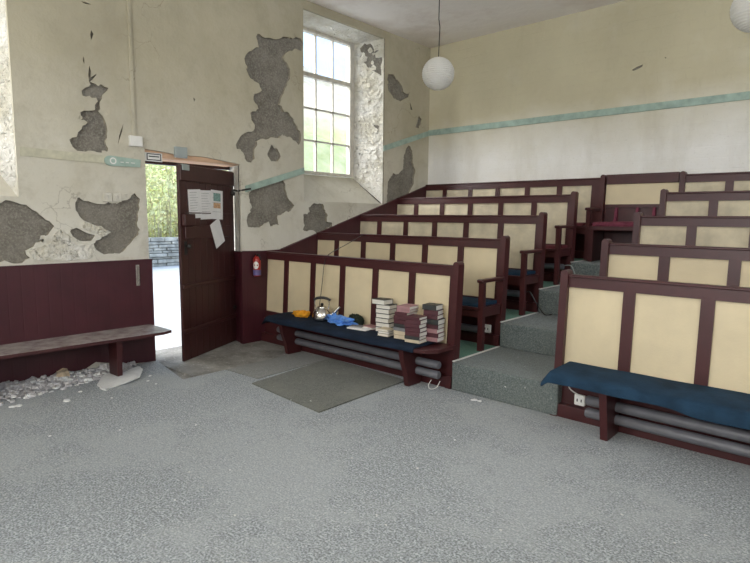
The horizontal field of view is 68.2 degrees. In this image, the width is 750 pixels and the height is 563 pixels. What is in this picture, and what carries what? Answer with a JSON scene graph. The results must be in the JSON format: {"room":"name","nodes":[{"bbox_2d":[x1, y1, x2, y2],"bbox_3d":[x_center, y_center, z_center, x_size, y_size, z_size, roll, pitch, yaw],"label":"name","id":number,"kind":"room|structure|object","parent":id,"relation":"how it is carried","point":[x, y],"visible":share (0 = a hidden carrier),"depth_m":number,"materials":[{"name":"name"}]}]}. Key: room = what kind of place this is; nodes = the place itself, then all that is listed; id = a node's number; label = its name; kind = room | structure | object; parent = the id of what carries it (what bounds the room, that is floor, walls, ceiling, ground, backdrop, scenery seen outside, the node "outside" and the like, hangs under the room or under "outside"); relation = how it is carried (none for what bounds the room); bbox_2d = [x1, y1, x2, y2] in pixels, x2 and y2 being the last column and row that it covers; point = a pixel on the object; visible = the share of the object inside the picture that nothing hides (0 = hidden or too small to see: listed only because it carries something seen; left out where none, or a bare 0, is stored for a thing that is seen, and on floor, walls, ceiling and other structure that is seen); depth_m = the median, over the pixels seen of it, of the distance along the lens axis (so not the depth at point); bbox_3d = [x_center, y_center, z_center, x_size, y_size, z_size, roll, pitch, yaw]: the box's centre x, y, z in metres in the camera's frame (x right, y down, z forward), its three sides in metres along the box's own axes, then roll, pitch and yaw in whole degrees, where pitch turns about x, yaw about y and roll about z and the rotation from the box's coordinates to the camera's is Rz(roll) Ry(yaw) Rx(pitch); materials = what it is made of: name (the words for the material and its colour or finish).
{"room":"house of worship","nodes":[
{"label":"house of worship","id":0,"kind":"room"},
{"bbox_2d":[0,0,430,373],"bbox_3d":[-2.962,-1.199,5.092,0.448,4.160,10.910,6,9,42],"label":"wall","id":1,"kind":"structure","parent":0,"point":[192,91],"depth_m":5.71,"materials":[{"name":"beige paint"}]},
{"bbox_2d":[20,147,105,163],"bbox_3d":[-2.785,-1.132,4.979,0.010,0.090,0.710,6,9,42],"label":"trim","id":2,"kind":"structure","parent":1,"relation":"attached to","point":[24,151],"depth_m":4.95,"materials":[{"name":"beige paint"}]},
{"bbox_2d":[0,259,155,382],"bbox_3d":[-4.377,0.543,3.403,0.030,1.062,6.245,6,9,42],"label":"wall paneling","id":3,"kind":"structure","parent":1,"relation":"attached to","point":[38,301],"depth_m":5.11,"materials":[{"name":"wood"}]},
{"bbox_2d":[102,193,111,201],"bbox_3d":[-2.548,-0.804,5.273,0.020,0.084,0.084,6,9,42],"label":"switch plate","id":4,"kind":"object","parent":1,"relation":"attached to","point":[107,197],"visible":1,"depth_m":5.27,"materials":[{"name":"beige paint"}]},
{"bbox_2d":[112,193,121,201],"bbox_3d":[-2.488,-0.811,5.339,0.020,0.084,0.084,6,9,42],"label":"switch plate","id":5,"kind":"object","parent":1,"relation":"attached to","point":[116,197],"visible":1,"depth_m":5.33,"materials":[{"name":"beige paint"}]},
{"bbox_2d":[104,155,140,166],"bbox_3d":[-2.438,-1.159,5.352,0.018,0.096,0.350,6,9,42],"label":"plaque","id":6,"kind":"object","parent":1,"relation":"attached to","point":[110,160],"visible":1,"depth_m":5.34,"materials":[{"name":"paint"}]},
{"bbox_2d":[126,0,135,135],"bbox_3d":[-2.348,-2.350,5.301,0.022,1.890,0.035,6,9,42],"label":"cable conduit","id":7,"kind":"object","parent":1,"relation":"attached to","point":[128,2],"visible":1,"depth_m":5.33,"materials":[{"name":"beige paint"}]},
{"bbox_2d":[128,135,142,146],"bbox_3d":[-2.341,-1.372,5.413,0.045,0.100,0.125,6,9,42],"label":"junction box","id":8,"kind":"object","parent":1,"relation":"attached to","point":[136,141],"visible":1,"depth_m":5.39,"materials":[{"name":"white plastic"}]},
{"bbox_2d":[136,265,139,285],"bbox_3d":[-2.361,-0.061,5.528,0.038,0.210,0.036,6,9,42],"label":"bolt","id":9,"kind":"object","parent":1,"relation":"attached to","point":[137,266],"visible":1,"depth_m":5.53,"materials":[{"name":"metal"}]},
{"bbox_2d":[145,152,161,161],"bbox_3d":[-2.244,-1.260,5.612,0.018,0.085,0.180,6,9,42],"label":"exit sign","id":10,"kind":"object","parent":1,"relation":"attached to","point":[156,157],"visible":1,"depth_m":5.61,"materials":[{"name":"white plastic"}]},
{"bbox_2d":[174,146,187,157],"bbox_3d":[-2.024,-1.344,5.765,0.040,0.110,0.135,6,9,42],"label":"fire alarm","id":11,"kind":"object","parent":1,"relation":"attached to","point":[179,152],"visible":1,"depth_m":5.74,"materials":[{"name":"grey plastic"}]},
{"bbox_2d":[145,161,229,169],"bbox_3d":[-2.195,-1.334,6.184,0.080,0.090,1.270,6,9,42],"label":"trim","id":12,"kind":"structure","parent":1,"relation":"attached to","point":[146,162],"depth_m":6.18,"materials":[{"name":"red paint"}]},
{"bbox_2d":[145,149,238,166],"bbox_3d":[-2.058,-1.365,6.062,0.320,0.118,1.180,6,9,42],"label":"trim","id":13,"kind":"structure","parent":1,"relation":"attached to","point":[165,156],"depth_m":6.00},
{"bbox_2d":[176,163,236,360],"bbox_3d":[-1.802,-0.231,6.133,0.093,2.021,1.083,2,7,15],"label":"door","id":14,"kind":"structure","parent":1,"relation":"in","point":[207,275],"depth_m":6.02,"materials":[{"name":"red paint"}]},
{"bbox_2d":[188,189,200,217],"bbox_3d":[-1.886,-0.813,5.796,0.002,0.313,0.243,2,7,15],"label":"notice sheet","id":15,"kind":"object","parent":14,"relation":"attached to","point":[193,194],"visible":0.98,"depth_m":5.79,"materials":[{"name":"white paper"}]},
{"bbox_2d":[199,190,210,219],"bbox_3d":[-1.826,-0.831,5.997,0.002,0.317,0.249,2,7,15],"label":"notice sheet","id":16,"kind":"object","parent":14,"relation":"attached to","point":[205,195],"visible":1,"depth_m":5.98,"materials":[{"name":"white paper"}]},
{"bbox_2d":[211,190,222,219],"bbox_3d":[-1.768,-0.858,6.192,0.003,0.327,0.250,2,7,15],"label":"notice sheet","id":17,"kind":"object","parent":14,"relation":"attached to","point":[216,196],"visible":1,"depth_m":6.19,"materials":[{"name":"white paper"}]},
{"bbox_2d":[213,193,220,201],"bbox_3d":[-1.765,-0.940,6.184,0.001,0.094,0.147,2,7,15],"label":"picture","id":18,"kind":"object","parent":17,"relation":"on","point":[216,196],"depth_m":6.18},
{"bbox_2d":[210,218,224,248],"bbox_3d":[-1.762,-0.541,6.200,0.002,0.346,0.301,2,7,15],"label":"notice sheet","id":19,"kind":"object","parent":14,"relation":"attached to","point":[216,229],"visible":1,"depth_m":6.20,"materials":[{"name":"white paper"}]},
{"bbox_2d":[253,254,260,275],"bbox_3d":[-1.390,-0.194,6.535,0.110,0.260,0.093,6,9,42],"label":"fire extinguisher","id":20,"kind":"object","parent":1,"relation":"attached to","point":[257,259],"visible":1,"depth_m":6.51,"materials":[{"name":"red metal"}]},
{"bbox_2d":[245,168,303,191],"bbox_3d":[-1.200,-1.241,6.722,0.016,0.345,0.885,6,9,42],"label":"trim","id":21,"kind":"structure","parent":1,"relation":"attached to","point":[253,186],"depth_m":6.70,"materials":[{"name":"teal paint"}]},
{"bbox_2d":[303,26,353,177],"bbox_3d":[-0.704,-2.463,7.774,0.080,1.925,1.095,6,9,42],"label":"window","id":22,"kind":"structure","parent":1,"relation":"in","point":[349,115],"depth_m":7.91,"materials":[{"name":"white paint"}]},
{"bbox_2d":[234,186,426,343],"bbox_3d":[-0.496,-0.428,7.885,0.440,2.030,3.585,6,9,42],"label":"trim","id":23,"kind":"structure","parent":1,"relation":"attached to","point":[250,290],"depth_m":6.66,"materials":[{"name":"wood"}]},
{"bbox_2d":[383,131,428,150],"bbox_3d":[0.498,-2.163,8.492,0.016,0.425,1.100,6,9,42],"label":"trim","id":24,"kind":"structure","parent":1,"relation":"attached to","point":[425,134],"depth_m":8.45,"materials":[{"name":"teal paint"}]},
{"bbox_2d":[0,337,749,562],"bbox_3d":[-0.649,1.255,3.246,7.720,0.250,11.510,6,9,42],"label":"floor","id":25,"kind":"structure","parent":0,"point":[382,476],"depth_m":3.17,"materials":[{"name":"grey carpet"}]},
{"bbox_2d":[0,361,139,405],"bbox_3d":[-2.680,0.869,4.951,0.546,0.092,1.296,6,9,42],"label":"rubble","id":26,"kind":"object","parent":25,"relation":"on","point":[28,387],"visible":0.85,"depth_m":4.84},
{"bbox_2d":[56,368,69,376],"bbox_3d":[-2.832,0.833,5.025,0.118,0.080,0.124,-3,8,-31],"label":"lump","id":27,"kind":"object","parent":26,"relation":"on","point":[62,372],"visible":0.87,"depth_m":4.99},
{"bbox_2d":[0,324,171,375],"bbox_3d":[-4.044,0.877,3.444,0.475,0.394,5.700,6,9,42],"label":"bench","id":28,"kind":"object","parent":25,"relation":"on","point":[114,338],"visible":0.85,"depth_m":5.02,"materials":[{"name":"red wood"}]},
{"bbox_2d":[97,366,142,390],"bbox_3d":[-2.337,0.883,5.089,0.341,0.035,0.671,-1,7,-16],"label":"plaster slab","id":29,"kind":"object","parent":25,"relation":"on","point":[107,381],"visible":0.89,"depth_m":5.03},
{"bbox_2d":[226,352,329,378],"bbox_3d":[-0.951,0.845,5.650,0.480,0.006,1.010,6,9,42],"label":"carpet offcut","id":30,"kind":"object","parent":25,"relation":"on","point":[261,369],"visible":1,"depth_m":5.60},
{"bbox_2d":[252,358,403,412],"bbox_3d":[-0.450,0.914,5.077,1.127,0.010,1.188,6,9,42],"label":"floor mat","id":31,"kind":"object","parent":25,"relation":"on","point":[324,385],"visible":0.86,"depth_m":4.97,"materials":[{"name":"carpet"}]},
{"bbox_2d":[262,251,463,388],"bbox_3d":[-0.401,0.284,5.694,2.778,1.120,0.483,6,9,42],"label":"pew","id":32,"kind":"object","parent":25,"relation":"on","point":[293,280],"visible":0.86,"depth_m":5.63,"materials":[{"name":"red wood"}]},
{"bbox_2d":[262,312,436,352],"bbox_3d":[-0.340,0.497,5.572,2.130,0.109,0.388,6,9,42],"label":"seat cushion","id":33,"kind":"object","parent":32,"relation":"on","point":[371,337],"visible":0.77,"depth_m":5.36,"materials":[{"name":"blue fabric"}]},
{"bbox_2d":[292,310,309,317],"bbox_3d":[-0.801,0.347,6.053,0.227,0.070,0.160,6,9,42],"label":"hat","id":34,"kind":"object","parent":33,"relation":"on","point":[298,313],"visible":1,"depth_m":6.00,"materials":[{"name":"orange fabric"}]},
{"bbox_2d":[312,296,340,321],"bbox_3d":[-0.527,0.285,5.807,0.290,0.254,0.206,6,9,42],"label":"kettle","id":35,"kind":"object","parent":33,"relation":"on","point":[320,314],"visible":0.94,"depth_m":5.78,"materials":[{"name":"metal"}]},
{"bbox_2d":[327,313,357,325],"bbox_3d":[-0.338,0.383,5.660,0.426,0.097,0.214,6,9,42],"label":"plastic bag","id":36,"kind":"object","parent":33,"relation":"on","point":[339,320],"visible":0.98,"depth_m":5.61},
{"bbox_2d":[348,313,364,324],"bbox_3d":[-0.193,0.380,5.643,0.236,0.110,0.076,6,9,42],"label":"bundle","id":37,"kind":"object","parent":33,"relation":"on","point":[359,319],"visible":0.63,"depth_m":5.59,"materials":[{"name":"green fabric"}]},
{"bbox_2d":[347,326,370,330],"bbox_3d":[-0.142,0.455,5.420,0.230,0.012,0.150,5,8,35],"label":"booklet","id":38,"kind":"object","parent":33,"relation":"on","point":[349,327],"visible":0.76,"depth_m":5.37,"materials":[{"name":"white paper"}]},
{"bbox_2d":[378,333,393,336],"bbox_3d":[0.099,0.487,5.122,0.120,0.022,0.100,5,8,36],"label":"book","id":39,"kind":"object","parent":33,"relation":"on","point":[379,334],"visible":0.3,"depth_m":5.09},
{"bbox_2d":[378,331,393,334],"bbox_3d":[0.102,0.464,5.119,0.120,0.022,0.100,5,8,33],"label":"book","id":40,"kind":"object","parent":39,"relation":"on","point":[381,332],"visible":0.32,"depth_m":5.08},
{"bbox_2d":[377,327,393,331],"bbox_3d":[0.098,0.442,5.118,0.120,0.020,0.100,6,8,38],"label":"book","id":41,"kind":"object","parent":40,"relation":"on","point":[385,329],"visible":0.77,"depth_m":5.10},
{"bbox_2d":[394,334,404,339],"bbox_3d":[0.274,0.493,5.031,0.135,0.034,0.165,5,8,36],"label":"book","id":42,"kind":"object","parent":33,"relation":"on","point":[396,336],"visible":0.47,"depth_m":4.97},
{"bbox_2d":[394,330,404,335],"bbox_3d":[0.273,0.456,5.041,0.135,0.034,0.165,6,8,39],"label":"book","id":43,"kind":"object","parent":42,"relation":"on","point":[395,331],"visible":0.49,"depth_m":4.98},
{"bbox_2d":[393,326,404,331],"bbox_3d":[0.271,0.423,5.040,0.135,0.032,0.165,6,9,41],"label":"book","id":44,"kind":"object","parent":43,"relation":"on","point":[394,328],"visible":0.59,"depth_m":4.98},
{"bbox_2d":[394,323,404,327],"bbox_3d":[0.274,0.391,5.033,0.135,0.032,0.165,5,8,37],"label":"book","id":45,"kind":"object","parent":44,"relation":"on","point":[395,324],"visible":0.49,"depth_m":4.97,"materials":[{"name":"paper"}]},
{"bbox_2d":[394,319,404,324],"bbox_3d":[0.274,0.356,5.029,0.135,0.037,0.165,6,8,39],"label":"book","id":46,"kind":"object","parent":45,"relation":"on","point":[395,320],"visible":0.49,"depth_m":4.97,"materials":[{"name":"red paper"}]},
{"bbox_2d":[394,315,404,319],"bbox_3d":[0.272,0.320,5.028,0.135,0.034,0.165,5,8,36],"label":"book","id":47,"kind":"object","parent":46,"relation":"on","point":[395,316],"visible":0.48,"depth_m":4.96,"materials":[{"name":"paper"}]},
{"bbox_2d":[395,311,416,316],"bbox_3d":[0.282,0.286,5.014,0.135,0.034,0.165,6,8,39],"label":"book","id":48,"kind":"object","parent":47,"relation":"on","point":[403,314],"visible":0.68,"depth_m":4.96,"materials":[{"name":"red paper"}]},
{"bbox_2d":[397,308,418,312],"bbox_3d":[0.297,0.255,5.012,0.135,0.027,0.165,5,8,33],"label":"book","id":49,"kind":"object","parent":48,"relation":"on","point":[398,310],"visible":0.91,"depth_m":4.95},
{"bbox_2d":[397,303,418,309],"bbox_3d":[0.298,0.228,4.994,0.135,0.029,0.165,5,8,34],"label":"book","id":50,"kind":"object","parent":49,"relation":"on","point":[406,306],"visible":1,"depth_m":4.95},
{"bbox_2d":[405,338,426,343],"bbox_3d":[0.359,0.515,4.874,0.150,0.028,0.130,5,8,35],"label":"book","id":51,"kind":"object","parent":33,"relation":"on","point":[406,340],"visible":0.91,"depth_m":4.82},
{"bbox_2d":[404,335,425,340],"bbox_3d":[0.357,0.485,4.873,0.150,0.030,0.130,5,8,33],"label":"book","id":52,"kind":"object","parent":51,"relation":"on","point":[405,336],"visible":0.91,"depth_m":4.82,"materials":[{"name":"black paper"}]},
{"bbox_2d":[405,331,426,336],"bbox_3d":[0.362,0.452,4.864,0.150,0.037,0.130,5,8,37],"label":"book","id":53,"kind":"object","parent":52,"relation":"on","point":[408,333],"visible":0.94,"depth_m":4.82,"materials":[{"name":"paper"}]},
{"bbox_2d":[405,327,426,332],"bbox_3d":[0.360,0.415,4.862,0.150,0.034,0.130,5,8,33],"label":"book","id":54,"kind":"object","parent":53,"relation":"on","point":[406,328],"visible":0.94,"depth_m":4.81,"materials":[{"name":"paper"}]},
{"bbox_2d":[405,323,426,328],"bbox_3d":[0.357,0.380,4.861,0.150,0.034,0.130,5,8,35],"label":"book","id":55,"kind":"object","parent":54,"relation":"on","point":[416,326],"visible":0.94,"depth_m":4.81,"materials":[{"name":"paper"}]},
{"bbox_2d":[405,319,427,324],"bbox_3d":[0.364,0.345,4.851,0.150,0.037,0.130,5,8,32],"label":"book","id":56,"kind":"object","parent":55,"relation":"on","point":[409,321],"visible":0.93,"depth_m":4.80,"materials":[{"name":"paper"}]},
{"bbox_2d":[405,314,426,320],"bbox_3d":[0.361,0.313,4.850,0.150,0.025,0.130,6,8,37],"label":"book","id":57,"kind":"object","parent":56,"relation":"on","point":[411,316],"visible":1,"depth_m":4.81,"materials":[{"name":"paper"}]},
{"bbox_2d":[426,336,443,341],"bbox_3d":[0.526,0.504,4.938,0.140,0.037,0.130,5,8,35],"label":"book","id":58,"kind":"object","parent":33,"relation":"on","point":[431,339],"visible":0.58,"depth_m":4.88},
{"bbox_2d":[426,332,444,337],"bbox_3d":[0.529,0.467,4.931,0.140,0.037,0.130,5,8,33],"label":"book","id":59,"kind":"object","parent":58,"relation":"on","point":[441,334],"visible":0.58,"depth_m":4.87,"materials":[{"name":"red paper"}]},
{"bbox_2d":[426,328,443,333],"bbox_3d":[0.524,0.428,4.931,0.140,0.037,0.130,5,8,37],"label":"book","id":60,"kind":"object","parent":59,"relation":"on","point":[435,331],"visible":0.56,"depth_m":4.88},
{"bbox_2d":[426,324,443,329],"bbox_3d":[0.527,0.391,4.925,0.140,0.037,0.130,5,8,32],"label":"book","id":61,"kind":"object","parent":60,"relation":"on","point":[429,326],"visible":0.6,"depth_m":4.87,"materials":[{"name":"red paper"}]},
{"bbox_2d":[426,318,444,324],"bbox_3d":[0.530,0.349,4.917,0.140,0.045,0.130,5,8,35],"label":"book","id":62,"kind":"object","parent":61,"relation":"on","point":[430,321],"visible":0.58,"depth_m":4.86,"materials":[{"name":"black paper"}]},
{"bbox_2d":[423,314,443,319],"bbox_3d":[0.520,0.307,4.922,0.140,0.037,0.130,5,8,32],"label":"book","id":63,"kind":"object","parent":62,"relation":"on","point":[434,317],"visible":0.73,"depth_m":4.87,"materials":[{"name":"red paper"}]},
{"bbox_2d":[423,309,443,315],"bbox_3d":[0.521,0.267,4.917,0.140,0.040,0.130,4,8,29],"label":"book","id":64,"kind":"object","parent":63,"relation":"on","point":[428,312],"visible":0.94,"depth_m":4.87,"materials":[{"name":"red paper"}]},
{"bbox_2d":[422,303,442,310],"bbox_3d":[0.514,0.224,4.919,0.140,0.045,0.130,5,8,35],"label":"book","id":65,"kind":"object","parent":64,"relation":"on","point":[428,306],"visible":1,"depth_m":4.88,"materials":[{"name":"paper"}]},
{"bbox_3d":[0.104,0.453,5.317,0.155,0.045,0.135,5,8,35],"label":"book","id":66,"kind":"object","parent":33,"relation":"on","visible":0},
{"bbox_2d":[376,322,393,327],"bbox_3d":[0.107,0.408,5.310,0.155,0.043,0.135,5,8,33],"label":"book","id":67,"kind":"object","parent":66,"relation":"on","point":[378,324],"visible":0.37,"depth_m":5.26,"materials":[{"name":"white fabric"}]},
{"bbox_2d":[375,317,393,323],"bbox_3d":[0.103,0.364,5.309,0.155,0.044,0.135,5,8,37],"label":"book","id":68,"kind":"object","parent":67,"relation":"on","point":[381,320],"visible":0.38,"depth_m":5.25,"materials":[{"name":"white paper"}]},
{"bbox_2d":[376,313,394,318],"bbox_3d":[0.108,0.321,5.299,0.155,0.043,0.135,5,8,34],"label":"book","id":69,"kind":"object","parent":68,"relation":"on","point":[378,315],"visible":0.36,"depth_m":5.25,"materials":[{"name":"white paper"}]},
{"bbox_2d":[375,308,396,314],"bbox_3d":[0.105,0.277,5.297,0.155,0.044,0.135,5,8,36],"label":"book","id":70,"kind":"object","parent":69,"relation":"on","point":[382,311],"visible":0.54,"depth_m":5.25,"materials":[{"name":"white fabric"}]},
{"bbox_2d":[376,304,396,309],"bbox_3d":[0.110,0.235,5.288,0.155,0.040,0.135,5,8,33],"label":"book","id":71,"kind":"object","parent":70,"relation":"on","point":[390,306],"visible":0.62,"depth_m":5.24,"materials":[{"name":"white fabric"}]},
{"bbox_2d":[372,297,392,304],"bbox_3d":[0.070,0.188,5.299,0.155,0.048,0.135,6,9,40],"label":"book","id":72,"kind":"object","parent":71,"relation":"on","point":[380,301],"visible":1,"depth_m":5.26,"materials":[{"name":"white paper"}]},
{"bbox_2d":[276,326,440,368],"bbox_3d":[-0.272,0.642,5.613,2.260,0.072,0.072,6,9,42],"label":"pipe","id":73,"kind":"object","parent":32,"relation":"attached to","point":[421,361],"visible":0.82,"depth_m":5.45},
{"bbox_2d":[277,334,440,378],"bbox_3d":[-0.273,0.732,5.623,2.260,0.072,0.072,6,9,42],"label":"pipe","id":74,"kind":"object","parent":32,"relation":"attached to","point":[422,371],"visible":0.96,"depth_m":5.45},
{"bbox_2d":[550,269,749,464],"bbox_3d":[2.327,0.593,3.239,2.755,1.120,0.483,6,9,42],"label":"pew","id":75,"kind":"object","parent":25,"relation":"on","point":[693,333],"visible":0.7,"depth_m":3.79,"materials":[{"name":"red wood"}]},
{"bbox_2d":[574,394,585,405],"bbox_3d":[1.512,0.875,4.085,0.080,0.080,0.033,6,9,42],"label":"socket","id":76,"kind":"object","parent":75,"relation":"attached to","point":[579,399],"visible":0.97,"depth_m":4.07,"materials":[{"name":"white plastic"}]},
{"bbox_2d":[540,361,749,429],"bbox_3d":[2.294,0.781,3.186,2.660,0.128,0.409,6,9,42],"label":"seat cushion","id":77,"kind":"object","parent":75,"relation":"on","point":[706,403],"visible":1,"depth_m":3.50,"materials":[{"name":"fabric"}]},
{"bbox_2d":[584,408,749,457],"bbox_3d":[2.419,1.046,3.201,2.410,0.072,0.072,6,9,42],"label":"pipe","id":78,"kind":"object","parent":75,"relation":"attached to","point":[736,448],"visible":1,"depth_m":3.58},
{"bbox_2d":[585,396,749,442],"bbox_3d":[2.420,0.956,3.191,2.410,0.072,0.072,6,9,42],"label":"pipe","id":79,"kind":"object","parent":75,"relation":"attached to","point":[733,433],"visible":1,"depth_m":3.57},
{"bbox_2d":[307,0,625,47],"bbox_3d":[-0.444,-3.078,2.593,7.370,0.208,11.610,6,9,42],"label":"ceiling","id":80,"kind":"structure","parent":0,"point":[417,21],"depth_m":7.24,"materials":[{"name":"paint"}]},
{"bbox_2d":[422,0,454,90],"bbox_3d":[0.681,-2.701,5.878,0.347,1.291,0.347,6,9,42],"label":"pendant lamp","id":81,"kind":"object","parent":80,"relation":"hanging from","point":[438,72],"visible":1,"depth_m":5.82,"materials":[{"name":"white"}]},
{"bbox_2d":[729,0,749,32],"bbox_3d":[2.792,-2.468,3.977,0.347,1.281,0.347,6,9,42],"label":"paper lantern","id":82,"kind":"object","parent":80,"relation":"hanging from","point":[739,13],"visible":1,"depth_m":4.01,"materials":[{"name":"white"}]},
{"bbox_2d":[452,347,561,414],"bbox_3d":[2.125,0.745,5.799,6.500,0.265,3.342,6,9,42],"label":"step","id":83,"kind":"structure","parent":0,"point":[502,374],"depth_m":4.64,"materials":[{"name":"carpet"}]},
{"bbox_2d":[316,232,509,350],"bbox_3d":[0.138,-0.007,6.253,2.783,1.090,0.506,6,9,42],"label":"pew","id":84,"kind":"object","parent":83,"relation":"on","point":[486,260],"visible":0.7,"depth_m":5.74,"materials":[{"name":"red wood"}]},
{"bbox_2d":[461,323,476,332],"bbox_3d":[0.126,0.374,6.307,2.440,0.072,0.072,6,9,42],"label":"pipe","id":85,"kind":"object","parent":84,"relation":"attached to","point":[465,327],"visible":0.09,"depth_m":5.54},
{"bbox_2d":[462,296,477,306],"bbox_3d":[0.912,0.213,5.343,0.449,0.045,0.521,6,9,42],"label":"seat cushion","id":86,"kind":"object","parent":84,"relation":"on","point":[470,301],"depth_m":5.38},
{"bbox_2d":[452,346,499,361],"bbox_3d":[0.957,0.671,5.163,0.020,0.008,0.805,6,9,42],"label":"trim","id":87,"kind":"structure","parent":83,"relation":"attached to","point":[496,346],"depth_m":5.11,"materials":[{"name":"white plastic"}]},
{"bbox_2d":[459,340,495,357],"bbox_3d":[-0.059,0.554,6.122,2.783,0.010,0.690,6,9,42],"label":"carpet strip","id":88,"kind":"object","parent":83,"relation":"on","point":[467,348],"visible":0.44,"depth_m":5.39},
{"bbox_2d":[599,239,749,287],"bbox_3d":[2.872,0.300,3.808,2.755,1.090,0.482,6,9,42],"label":"pew","id":89,"kind":"object","parent":83,"relation":"on","point":[725,266],"visible":0.34,"depth_m":4.42,"materials":[{"name":"red wood"}]},
{"bbox_2d":[500,313,557,356],"bbox_3d":[2.402,0.472,6.073,6.500,0.260,2.522,6,9,42],"label":"step","id":90,"kind":"structure","parent":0,"point":[535,333],"depth_m":5.29,"materials":[{"name":"carpet"}]},
{"bbox_2d":[359,212,547,315],"bbox_3d":[0.685,-0.309,6.822,2.783,1.090,0.506,6,9,42],"label":"pew","id":91,"kind":"object","parent":90,"relation":"on","point":[527,233],"visible":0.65,"depth_m":6.29,"materials":[{"name":"red wood"}]},
{"bbox_2d":[507,289,519,296],"bbox_3d":[0.688,0.035,6.844,2.500,0.072,0.072,6,9,42],"label":"pipe","id":92,"kind":"object","parent":91,"relation":"attached to","point":[515,293],"visible":0.02,"depth_m":6.06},
{"bbox_2d":[508,269,519,275],"bbox_3d":[1.458,-0.072,5.779,0.395,0.050,0.606,6,9,42],"label":"seat cushion","id":93,"kind":"object","parent":91,"relation":"on","point":[515,272],"depth_m":5.89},
{"bbox_2d":[505,309,534,319],"bbox_3d":[0.491,0.251,6.694,2.783,0.010,0.680,6,9,42],"label":"carpet strip","id":94,"kind":"object","parent":90,"relation":"on","point":[510,313],"visible":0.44,"depth_m":5.93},
{"bbox_2d":[632,212,749,247],"bbox_3d":[3.419,-0.003,4.377,2.755,1.090,0.482,6,9,42],"label":"pew","id":95,"kind":"object","parent":90,"relation":"on","point":[715,231],"visible":0.37,"depth_m":5.04,"materials":[{"name":"red wood"}]},
{"bbox_2d":[538,286,559,314],"bbox_3d":[2.676,0.194,6.343,6.500,0.275,1.712,6,9,42],"label":"floor","id":96,"kind":"structure","parent":0,"point":[548,297],"depth_m":5.93,"materials":[{"name":"carpet"}]},
{"bbox_2d":[396,191,578,284],"bbox_3d":[1.231,-0.627,7.389,2.783,1.090,0.506,6,9,42],"label":"pew","id":97,"kind":"object","parent":96,"relation":"on","point":[562,209],"visible":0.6,"depth_m":6.89,"materials":[{"name":"red wood"}]},
{"bbox_2d":[544,263,564,269],"bbox_3d":[1.271,-0.280,7.392,2.580,0.068,0.068,6,9,42],"label":"pipe","id":98,"kind":"object","parent":97,"relation":"attached to","point":[546,265],"visible":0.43,"depth_m":6.61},
{"bbox_2d":[546,244,567,248],"bbox_3d":[1.197,-0.516,7.370,2.660,0.046,0.355,6,9,42],"label":"seat cushion","id":99,"kind":"object","parent":97,"relation":"on","point":[548,246],"visible":0.06,"depth_m":6.49,"materials":[{"name":"red fabric"}]},
{"bbox_2d":[658,189,749,215],"bbox_3d":[3.965,-0.320,4.945,2.755,1.090,0.482,6,9,42],"label":"pew","id":100,"kind":"object","parent":96,"relation":"on","point":[700,203],"visible":0.27,"depth_m":5.67,"materials":[{"name":"red wood"}]},
{"bbox_2d":[571,260,599,275],"bbox_3d":[2.958,-0.090,6.620,6.500,0.270,0.922,6,9,42],"label":"floor","id":101,"kind":"structure","parent":0,"point":[582,267],"depth_m":6.46,"materials":[{"name":"carpet"}]},
{"bbox_2d":[588,172,679,261],"bbox_3d":[3.081,-0.762,6.612,0.830,1.070,0.559,6,9,42],"label":"seat","id":102,"kind":"object","parent":101,"relation":"on","point":[626,194],"visible":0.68,"depth_m":6.80,"materials":[{"name":"red wood"}]},
{"bbox_2d":[592,221,633,226],"bbox_3d":[2.953,-0.691,6.651,0.510,0.063,0.446,6,9,42],"label":"seat cushion","id":103,"kind":"object","parent":102,"relation":"on","point":[621,223],"visible":0.8,"depth_m":6.51,"materials":[{"name":"fabric"}]},
{"bbox_2d":[678,171,749,191],"bbox_3d":[4.468,-0.620,5.465,2.755,1.075,0.431,6,9,42],"label":"pew","id":104,"kind":"object","parent":101,"relation":"on","point":[726,181],"visible":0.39,"depth_m":6.21,"materials":[{"name":"red wood"}]},
{"bbox_3d":[1.610,-0.382,7.859,2.783,0.010,0.760,6,9,42],"label":"carpet strip","id":105,"kind":"object","parent":101,"relation":"on","visible":0},
{"bbox_2d":[425,175,606,260],"bbox_3d":[1.754,-0.924,7.888,2.842,1.075,0.461,6,9,42],"label":"pew","id":106,"kind":"object","parent":105,"relation":"on","point":[592,191],"visible":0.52,"depth_m":7.39,"materials":[{"name":"red wood"}]},
{"bbox_2d":[428,0,749,184],"bbox_3d":[3.213,-1.348,6.858,7.250,4.560,0.011,6,9,42],"label":"wall","id":107,"kind":"structure","parent":0,"point":[628,52],"depth_m":7.05,"materials":[{"name":"beige paint"}]},
{"bbox_2d":[428,91,749,135],"bbox_3d":[3.258,-2.107,6.715,6.520,0.085,0.018,6,9,42],"label":"trim","id":108,"kind":"structure","parent":107,"relation":"attached to","point":[739,96],"depth_m":7.02,"materials":[{"name":"teal paint"}]},
{"label":"outside","id":109,"kind":"structure","parent":0,"visible":0},
{"bbox_2d":[152,265,180,340],"bbox_3d":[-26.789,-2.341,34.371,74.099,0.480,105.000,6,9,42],"label":"ground","id":110,"kind":"structure","parent":109,"point":[166,279],"depth_m":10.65,"materials":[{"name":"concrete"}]},
{"bbox_2d":[148,237,178,266],"bbox_3d":[-5.139,-1.176,19.891,0.530,0.916,38.578,6,9,42],"label":"stone wall","id":111,"kind":"structure","parent":110,"relation":"on","point":[164,251],"depth_m":17.81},
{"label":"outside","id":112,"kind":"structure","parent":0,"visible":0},
{"bbox_2d":[146,66,346,236],"bbox_3d":[-25.236,-15.166,41.760,60.000,23.619,110.000,6,9,42],"label":"hillside","id":113,"kind":"structure","parent":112,"point":[323,88],"depth_m":45.67,"materials":[{"name":"green plant"}]},
{"bbox_2d":[145,164,227,236],"bbox_3d":[-7.988,-2.639,18.973,2.308,3.762,10.835,6,9,42],"label":"hedge","id":114,"kind":"object","parent":113,"relation":"on","point":[165,213],"visible":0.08,"depth_m":19.12,"materials":[{"name":"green plant"}]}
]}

